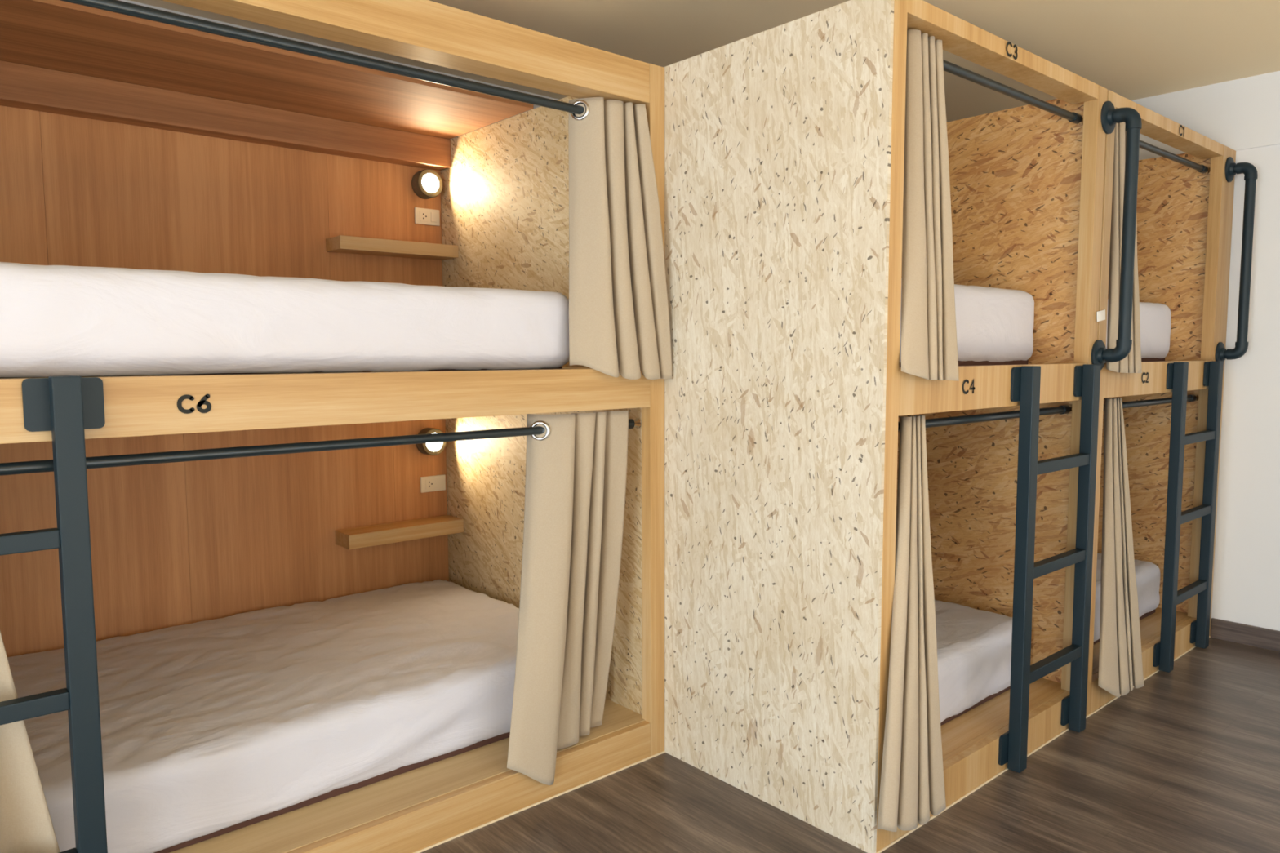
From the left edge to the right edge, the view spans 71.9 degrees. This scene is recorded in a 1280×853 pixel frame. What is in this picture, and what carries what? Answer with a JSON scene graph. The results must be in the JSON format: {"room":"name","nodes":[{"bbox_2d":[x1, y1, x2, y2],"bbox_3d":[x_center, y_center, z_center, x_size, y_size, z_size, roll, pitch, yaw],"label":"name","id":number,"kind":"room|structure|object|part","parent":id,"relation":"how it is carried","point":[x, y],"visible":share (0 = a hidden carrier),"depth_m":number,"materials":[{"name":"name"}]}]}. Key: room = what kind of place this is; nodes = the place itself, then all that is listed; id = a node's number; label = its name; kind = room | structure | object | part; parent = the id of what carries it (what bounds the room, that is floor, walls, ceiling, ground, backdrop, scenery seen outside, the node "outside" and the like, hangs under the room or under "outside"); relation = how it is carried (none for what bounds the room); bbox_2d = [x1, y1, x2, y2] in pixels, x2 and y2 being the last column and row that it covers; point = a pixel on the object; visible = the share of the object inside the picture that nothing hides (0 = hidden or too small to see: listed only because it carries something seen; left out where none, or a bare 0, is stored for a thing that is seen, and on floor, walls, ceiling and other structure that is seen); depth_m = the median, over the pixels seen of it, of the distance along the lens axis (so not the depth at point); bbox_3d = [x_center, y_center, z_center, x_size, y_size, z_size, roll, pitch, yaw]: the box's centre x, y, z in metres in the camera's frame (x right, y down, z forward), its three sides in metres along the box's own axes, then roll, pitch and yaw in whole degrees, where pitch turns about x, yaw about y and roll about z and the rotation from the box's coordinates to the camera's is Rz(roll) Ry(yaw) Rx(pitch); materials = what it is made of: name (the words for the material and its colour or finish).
{"room":"dormitory","nodes":[
{"label":"dormitory","id":0,"kind":"room"},
{"bbox_2d":[128,0,1279,122],"bbox_3d":[-0.090,-1.337,0.464,9.020,0.100,6.260,-4,6,-41],"label":"ceiling","id":1,"kind":"structure","parent":0,"point":[1133,50],"depth_m":3.42,"materials":[{"name":"beige paint"}]},
{"bbox_2d":[420,637,1279,852],"bbox_3d":[-0.084,1.374,0.692,9.020,0.100,6.260,-4,6,-41],"label":"floor","id":2,"kind":"structure","parent":0,"point":[1187,760],"depth_m":2.72,"materials":[{"name":"brown wood"}]},
{"bbox_2d":[0,0,665,852],"bbox_3d":[-1.256,-0.005,2.721,2.319,2.314,1.423,-4,6,-41],"label":"bunk bed","id":3,"kind":"object","parent":2,"relation":"on","point":[126,141],"visible":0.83,"depth_m":3.10,"materials":[{"name":"brown wood"}]},
{"bbox_3d":[-2.282,-0.656,2.705,0.769,0.969,0.015,-4,6,-41],"label":"panel","id":4,"kind":"part","parent":3,"relation":"part of","materials":[{"name":"brown wood"}]},
{"bbox_2d":[0,631,60,852],"bbox_3d":[-1.447,0.573,1.741,0.522,1.047,0.132,-4,6,-41],"label":"curtain","id":5,"kind":"object","parent":3,"relation":"on","point":[26,826],"visible":0.92,"depth_m":1.88,"materials":[{"name":"beige fabric"}]},
{"bbox_2d":[0,375,107,852],"bbox_3d":[-1.347,0.568,1.709,0.599,1.321,0.050,-4,6,-41],"label":"ladder","id":6,"kind":"object","parent":3,"relation":"attached to","point":[67,406],"visible":1,"depth_m":1.82,"materials":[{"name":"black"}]},
{"bbox_3d":[-1.190,-0.047,1.825,0.141,0.108,0.008,-4,6,-41],"label":"mounting plate","id":7,"kind":"part","parent":6,"relation":"part of","materials":[{"name":"blue"}]},
{"bbox_3d":[-1.172,0.555,1.856,0.052,1.321,0.042,-4,6,-41],"label":"rail","id":8,"kind":"part","parent":6,"relation":"part of","materials":[{"name":"blue"}]},
{"bbox_3d":[-2.132,0.426,2.925,1.160,1.174,0.015,-4,6,-41],"label":"panel","id":9,"kind":"part","parent":3,"relation":"part of","materials":[{"name":"brown wood"}]},
{"bbox_3d":[-1.629,-0.706,3.274,0.964,0.969,0.015,-4,6,-41],"label":"panel","id":10,"kind":"part","parent":3,"relation":"part of","materials":[{"name":"brown wood"}]},
{"bbox_2d":[7,579,519,852],"bbox_3d":[-1.311,0.888,2.859,2.182,0.261,1.215,-4,6,-41],"label":"mattress","id":11,"kind":"object","parent":3,"relation":"on","point":[211,728],"visible":0.81,"depth_m":2.63,"materials":[{"name":"white fabric"}]},
{"bbox_3d":[-1.500,-1.169,2.866,2.273,0.018,0.740,-4,6,-41],"label":"roof panel","id":12,"kind":"part","parent":3,"relation":"part of","materials":[{"name":"brown wood"}]},
{"bbox_2d":[0,262,568,377],"bbox_3d":[-1.361,-0.296,2.671,1.997,0.254,1.282,-4,6,-41],"label":"mattress","id":13,"kind":"object","parent":3,"relation":"on","point":[55,320],"visible":0.99,"depth_m":2.19,"materials":[{"name":"white fabric"}]},
{"bbox_3d":[-1.384,0.369,3.578,0.828,1.174,0.015,-4,6,-41],"label":"panel","id":14,"kind":"part","parent":3,"relation":"part of","materials":[{"name":"brown wood"}]},
{"bbox_2d":[0,417,641,475],"bbox_3d":[-0.847,0.053,2.247,2.244,0.036,0.036,-4,6,-41],"label":"curtain rod","id":15,"kind":"object","parent":3,"relation":"attached to","point":[107,461],"visible":0.79,"depth_m":2.18,"materials":[{"name":"black metal"}]},
{"bbox_2d":[506,410,628,785],"bbox_3d":[-0.234,0.521,2.782,0.504,1.125,0.162,-4,6,-41],"label":"curtain","id":16,"kind":"object","parent":15,"relation":"hanging from","point":[576,469],"visible":0.99,"depth_m":2.73,"materials":[{"name":"beige fabric"}]},
{"bbox_2d":[60,0,584,114],"bbox_3d":[-0.849,-0.933,2.164,2.244,0.036,0.036,-4,6,-41],"label":"curtain rod","id":17,"kind":"object","parent":3,"relation":"attached to","point":[113,6],"visible":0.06,"depth_m":2.18,"materials":[{"name":"black metal"}]},
{"bbox_2d":[568,97,671,379],"bbox_3d":[-0.079,-0.587,2.815,0.341,0.874,0.172,-4,6,-41],"label":"curtain","id":18,"kind":"object","parent":17,"relation":"hanging from","point":[619,316],"visible":1,"depth_m":2.76,"materials":[{"name":"beige fabric"}]},
{"bbox_3d":[-1.075,-0.748,3.759,0.508,0.969,0.015,-4,6,-41],"label":"panel","id":19,"kind":"part","parent":3,"relation":"part of","materials":[{"name":"brown wood"}]},
{"bbox_2d":[325,235,458,260],"bbox_3d":[-1.028,-0.745,3.694,0.524,0.052,0.142,-4,6,-41],"label":"wall shelf","id":20,"kind":"object","parent":3,"relation":"attached to","point":[340,243],"visible":1,"depth_m":3.62,"materials":[{"name":"brown wood"}]},
{"bbox_2d":[334,515,463,549],"bbox_3d":[-1.026,0.450,3.795,0.524,0.059,0.142,-4,6,-41],"label":"wall shelf","id":21,"kind":"object","parent":3,"relation":"attached to","point":[359,537],"visible":1,"depth_m":3.73,"materials":[{"name":"brown wood"}]},
{"bbox_3d":[-0.977,0.338,3.934,0.253,1.174,0.015,-4,6,-41],"label":"panel","id":22,"kind":"part","parent":3,"relation":"part of","materials":[{"name":"brown wood"}]},
{"bbox_2d":[411,168,442,199],"bbox_3d":[-0.920,-1.049,3.818,0.120,0.120,0.062,-4,6,-41],"label":"wall lamp","id":23,"kind":"object","parent":3,"relation":"attached to","point":[426,184],"visible":1,"depth_m":3.80,"materials":[{"name":"white glass"}]},
{"bbox_2d":[414,207,439,226],"bbox_3d":[-0.928,-0.916,3.855,0.118,0.070,0.011,-4,6,-41],"label":"power outlet","id":24,"kind":"object","parent":3,"relation":"attached to","point":[422,215],"visible":1,"depth_m":3.85,"materials":[{"name":"beige plastic"}]},
{"bbox_2d":[419,210,427,222],"bbox_3d":[-0.941,-0.915,3.841,0.038,0.044,0.002,-4,6,-41],"label":"socket","id":25,"kind":"object","parent":24,"relation":"attached to","point":[423,214],"depth_m":3.84,"materials":[{"name":"white plastic"}]},
{"bbox_2d":[431,212,436,222],"bbox_3d":[-0.904,-0.918,3.872,0.028,0.040,0.003,-4,6,-41],"label":"switch","id":26,"kind":"object","parent":24,"relation":"attached to","point":[433,215],"depth_m":3.87,"materials":[{"name":"beige plastic"}]},
{"bbox_2d":[416,427,446,455],"bbox_3d":[-0.924,0.067,3.906,0.120,0.120,0.062,-4,6,-41],"label":"wall lamp","id":27,"kind":"object","parent":3,"relation":"attached to","point":[433,448],"visible":0.62,"depth_m":3.89,"materials":[{"name":"brown metal"}]},
{"bbox_2d":[420,474,445,493],"bbox_3d":[-0.926,0.256,3.954,0.122,0.071,0.010,-4,6,-41],"label":"power outlet","id":28,"kind":"object","parent":3,"relation":"attached to","point":[437,482],"visible":1,"depth_m":3.95,"materials":[{"name":"beige plastic"}]},
{"bbox_2d":[425,479,433,489],"bbox_3d":[-0.939,0.257,3.939,0.038,0.044,0.002,-4,6,-41],"label":"socket","id":29,"kind":"object","parent":28,"relation":"attached to","point":[428,482],"depth_m":3.94,"materials":[{"name":"white plastic"}]},
{"bbox_3d":[-0.796,1.129,2.293,2.189,0.122,0.029,-4,6,-41],"label":"board","id":30,"kind":"part","parent":3,"relation":"part of","materials":[{"name":"brown wood"}]},
{"bbox_3d":[-0.417,-0.062,3.487,0.043,2.295,1.374,-4,6,-41],"label":"panel","id":31,"kind":"part","parent":3,"relation":"part of","materials":[{"name":"beige wood"}]},
{"bbox_3d":[0.044,-0.018,2.948,0.064,2.295,0.045,-4,6,-41],"label":"post","id":32,"kind":"part","parent":3,"relation":"part of","materials":[{"name":"brown wood"}]},
{"bbox_2d":[663,0,1107,852],"bbox_3d":[0.400,-0.076,3.610,1.346,2.298,2.265,-4,6,-41],"label":"bunk bed","id":33,"kind":"object","parent":2,"relation":"on","point":[787,394],"visible":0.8,"depth_m":2.67,"materials":[{"name":"brown wood"}]},
{"bbox_3d":[-0.103,-0.038,3.174,0.012,2.298,2.261,-4,6,-41],"label":"panel","id":34,"kind":"part","parent":33,"relation":"part of","materials":[{"name":"beige wood"}]},
{"bbox_3d":[0.654,0.028,2.368,0.060,2.298,0.050,-4,6,-41],"label":"post","id":35,"kind":"part","parent":33,"relation":"part of","materials":[{"name":"brown wood"}]},
{"bbox_2d":[899,278,1034,367],"bbox_3d":[0.406,-0.397,3.597,1.182,0.283,1.920,-4,6,-41],"label":"mattress","id":36,"kind":"object","parent":33,"relation":"on","point":[994,326],"visible":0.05,"depth_m":3.05,"materials":[{"name":"white fabric"}]},
{"bbox_2d":[934,600,1012,725],"bbox_3d":[0.419,0.816,3.685,1.186,0.254,1.953,-4,6,-41],"label":"mattress","id":37,"kind":"object","parent":33,"relation":"on","point":[974,646],"visible":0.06,"depth_m":3.10,"materials":[{"name":"white fabric"}]},
{"bbox_3d":[1.136,1.075,2.866,1.200,0.126,0.029,-4,6,-41],"label":"board","id":38,"kind":"part","parent":33,"relation":"part of","materials":[{"name":"brown wood"}]},
{"bbox_2d":[897,404,1071,431],"bbox_3d":[1.091,-0.027,2.821,1.318,0.036,0.036,-4,6,-41],"label":"curtain rod","id":39,"kind":"object","parent":33,"relation":"attached to","point":[1064,409],"visible":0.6,"depth_m":2.82,"materials":[{"name":"black metal"}]},
{"bbox_2d":[876,414,946,831],"bbox_3d":[0.735,0.547,2.452,0.311,1.141,0.130,-4,6,-41],"label":"curtain","id":40,"kind":"object","parent":39,"relation":"hanging from","point":[912,786],"visible":1,"depth_m":2.43,"materials":[{"name":"beige fabric"}]},
{"bbox_3d":[0.882,-0.115,4.067,0.014,2.298,2.212,-4,6,-41],"label":"panel","id":41,"kind":"part","parent":33,"relation":"part of","materials":[{"name":"brown wood"}]},
{"bbox_2d":[942,59,1083,125],"bbox_3d":[1.088,-1.060,2.735,1.318,0.036,0.036,-4,6,-41],"label":"curtain rod","id":42,"kind":"object","parent":33,"relation":"attached to","point":[1074,117],"visible":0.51,"depth_m":2.80,"materials":[{"name":"black metal"}]},
{"bbox_2d":[901,29,959,381],"bbox_3d":[0.777,-0.596,2.406,0.285,0.945,0.117,-4,6,-41],"label":"curtain","id":43,"kind":"object","parent":42,"relation":"hanging from","point":[929,344],"visible":0.98,"depth_m":2.41,"materials":[{"name":"beige fabric"}]},
{"bbox_2d":[998,364,1100,773],"bbox_3d":[1.409,0.453,3.001,0.603,1.321,0.050,-4,6,-41],"label":"ladder","id":44,"kind":"object","parent":33,"relation":"attached to","point":[1025,381],"visible":1,"depth_m":2.89,"materials":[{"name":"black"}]},
{"bbox_3d":[1.223,1.052,2.914,0.141,0.099,0.008,-4,6,-41],"label":"mounting plate","id":45,"kind":"part","parent":44,"relation":"part of","materials":[{"name":"blue"}]},
{"bbox_3d":[1.220,-0.135,2.814,0.141,0.108,0.008,-4,6,-41],"label":"mounting plate","id":46,"kind":"part","parent":44,"relation":"part of","materials":[{"name":"blue"}]},
{"bbox_3d":[1.238,0.467,2.846,0.052,1.321,0.042,-4,6,-41],"label":"rail","id":47,"kind":"part","parent":44,"relation":"part of","materials":[{"name":"blue"}]},
{"bbox_3d":[1.570,1.026,3.217,0.141,0.099,0.008,-4,6,-41],"label":"mounting plate","id":48,"kind":"part","parent":44,"relation":"part of","materials":[{"name":"blue"}]},
{"bbox_3d":[1.567,-0.161,3.117,0.141,0.108,0.008,-4,6,-41],"label":"mounting plate","id":49,"kind":"part","parent":44,"relation":"part of","materials":[{"name":"blue"}]},
{"bbox_3d":[1.585,0.441,3.149,0.052,1.321,0.042,-4,6,-41],"label":"rail","id":50,"kind":"part","parent":44,"relation":"part of","materials":[{"name":"blue"}]},
{"bbox_3d":[1.607,-0.044,3.200,0.072,2.298,0.050,-4,6,-41],"label":"post","id":51,"kind":"part","parent":33,"relation":"part of","materials":[{"name":"brown wood"}]},
{"bbox_2d":[1085,89,1257,718],"bbox_3d":[1.476,-0.151,4.477,1.519,2.298,2.375,-4,6,-41],"label":"bunk bed","id":52,"kind":"object","parent":2,"relation":"on","point":[1184,214],"depth_m":4.09,"materials":[{"name":"brown wood"}]},
{"bbox_3d":[1.669,-0.049,3.255,0.066,2.298,0.050,-4,6,-41],"label":"post","id":53,"kind":"part","parent":52,"relation":"part of","materials":[{"name":"brown wood"}]},
{"bbox_3d":[1.691,-0.671,3.115,0.112,0.950,0.113,-4,6,-41],"label":"grab handle","id":54,"kind":"part","parent":52,"relation":"part of","materials":[{"name":"black metal"}]},
{"bbox_2d":[1093,552,1159,644],"bbox_3d":[1.432,0.738,4.574,1.181,0.255,1.956,-4,6,-41],"label":"mattress","id":55,"kind":"object","parent":52,"relation":"on","point":[1147,573],"visible":0.02,"depth_m":4.09,"materials":[{"name":"white fabric"}]},
{"bbox_2d":[1105,298,1171,362],"bbox_3d":[1.426,-0.470,4.476,1.178,0.278,1.935,-4,6,-41],"label":"mattress","id":56,"kind":"object","parent":52,"relation":"on","point":[1154,317],"visible":0.02,"depth_m":3.99,"materials":[{"name":"white fabric"}]},
{"bbox_3d":[2.158,0.998,3.758,1.212,0.126,0.029,-4,6,-41],"label":"board","id":57,"kind":"part","parent":52,"relation":"part of","materials":[{"name":"brown wood"}]},
{"bbox_2d":[1102,394,1198,410],"bbox_3d":[2.108,-0.097,3.711,1.330,0.036,0.036,-4,6,-41],"label":"curtain rod","id":58,"kind":"object","parent":52,"relation":"attached to","point":[1193,397],"visible":0.52,"depth_m":3.77,"materials":[{"name":"black metal"}]},
{"bbox_2d":[1097,396,1143,697],"bbox_3d":[1.838,0.472,3.417,0.382,1.157,0.131,-4,6,-41],"label":"curtain","id":59,"kind":"object","parent":58,"relation":"hanging from","point":[1120,659],"visible":1,"depth_m":3.43,"materials":[{"name":"beige fabric"}]},
{"bbox_2d":[1139,139,1209,174],"bbox_3d":[2.106,-1.139,3.623,1.330,0.036,0.036,-4,6,-41],"label":"curtain rod","id":60,"kind":"object","parent":52,"relation":"attached to","point":[1205,170],"visible":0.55,"depth_m":3.76,"materials":[{"name":"black metal"}]},
{"bbox_2d":[1097,121,1142,373],"bbox_3d":[1.794,-0.670,3.300,0.463,0.944,0.116,-4,6,-41],"label":"curtain","id":61,"kind":"object","parent":60,"relation":"hanging from","point":[1131,363],"visible":0.46,"depth_m":3.31,"materials":[{"name":"beige fabric"}]},
{"bbox_2d":[1152,360,1223,672],"bbox_3d":[2.431,0.376,3.893,0.601,1.321,0.050,-4,6,-41],"label":"ladder","id":62,"kind":"object","parent":52,"relation":"attached to","point":[1177,372],"visible":1,"depth_m":3.78,"materials":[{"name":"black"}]},
{"bbox_3d":[2.245,0.975,3.807,0.141,0.099,0.008,-4,6,-41],"label":"mounting plate","id":63,"kind":"part","parent":62,"relation":"part of","materials":[{"name":"blue"}]},
{"bbox_3d":[2.243,-0.212,3.707,0.141,0.108,0.008,-4,6,-41],"label":"mounting plate","id":64,"kind":"part","parent":62,"relation":"part of","materials":[{"name":"blue"}]},
{"bbox_3d":[2.260,0.390,3.739,0.052,1.321,0.042,-4,6,-41],"label":"rail","id":65,"kind":"part","parent":62,"relation":"part of","materials":[{"name":"blue"}]},
{"bbox_3d":[2.591,0.949,4.109,0.141,0.099,0.008,-4,6,-41],"label":"mounting plate","id":66,"kind":"part","parent":62,"relation":"part of","materials":[{"name":"blue"}]},
{"bbox_3d":[2.588,-0.239,4.009,0.141,0.108,0.008,-4,6,-41],"label":"mounting plate","id":67,"kind":"part","parent":62,"relation":"part of","materials":[{"name":"blue"}]},
{"bbox_3d":[2.606,0.363,4.041,0.052,1.321,0.042,-4,6,-41],"label":"rail","id":68,"kind":"part","parent":62,"relation":"part of","materials":[{"name":"blue"}]},
{"bbox_3d":[2.672,-0.125,4.131,0.178,2.298,0.050,-4,6,-41],"label":"post","id":69,"kind":"part","parent":52,"relation":"part of","materials":[{"name":"brown wood"}]},
{"bbox_3d":[2.721,-0.749,4.014,0.112,0.950,0.113,-4,6,-41],"label":"grab handle","id":70,"kind":"part","parent":52,"relation":"part of","materials":[{"name":"black metal"}]},
{"bbox_2d":[1210,144,1279,631],"bbox_3d":[3.342,-0.241,3.573,0.100,2.620,6.260,-4,6,-41],"label":"wall","id":71,"kind":"structure","parent":0,"point":[1246,576],"depth_m":4.08,"materials":[{"name":"white paint"}]},
{"bbox_2d":[1131,71,1279,159],"bbox_3d":[3.298,-1.384,3.441,0.010,0.320,6.260,-4,6,-41],"label":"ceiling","id":72,"kind":"structure","parent":71,"relation":"attached to","point":[1242,113],"depth_m":4.08,"materials":[{"name":"white paint"}]},
{"bbox_2d":[1210,617,1279,652],"bbox_3d":[4.061,1.092,2.777,0.016,0.094,3.955,-4,6,-41],"label":"baseboard","id":73,"kind":"structure","parent":71,"relation":"attached to","point":[1242,633],"depth_m":4.15,"materials":[{"name":"brown wood"}]}
]}

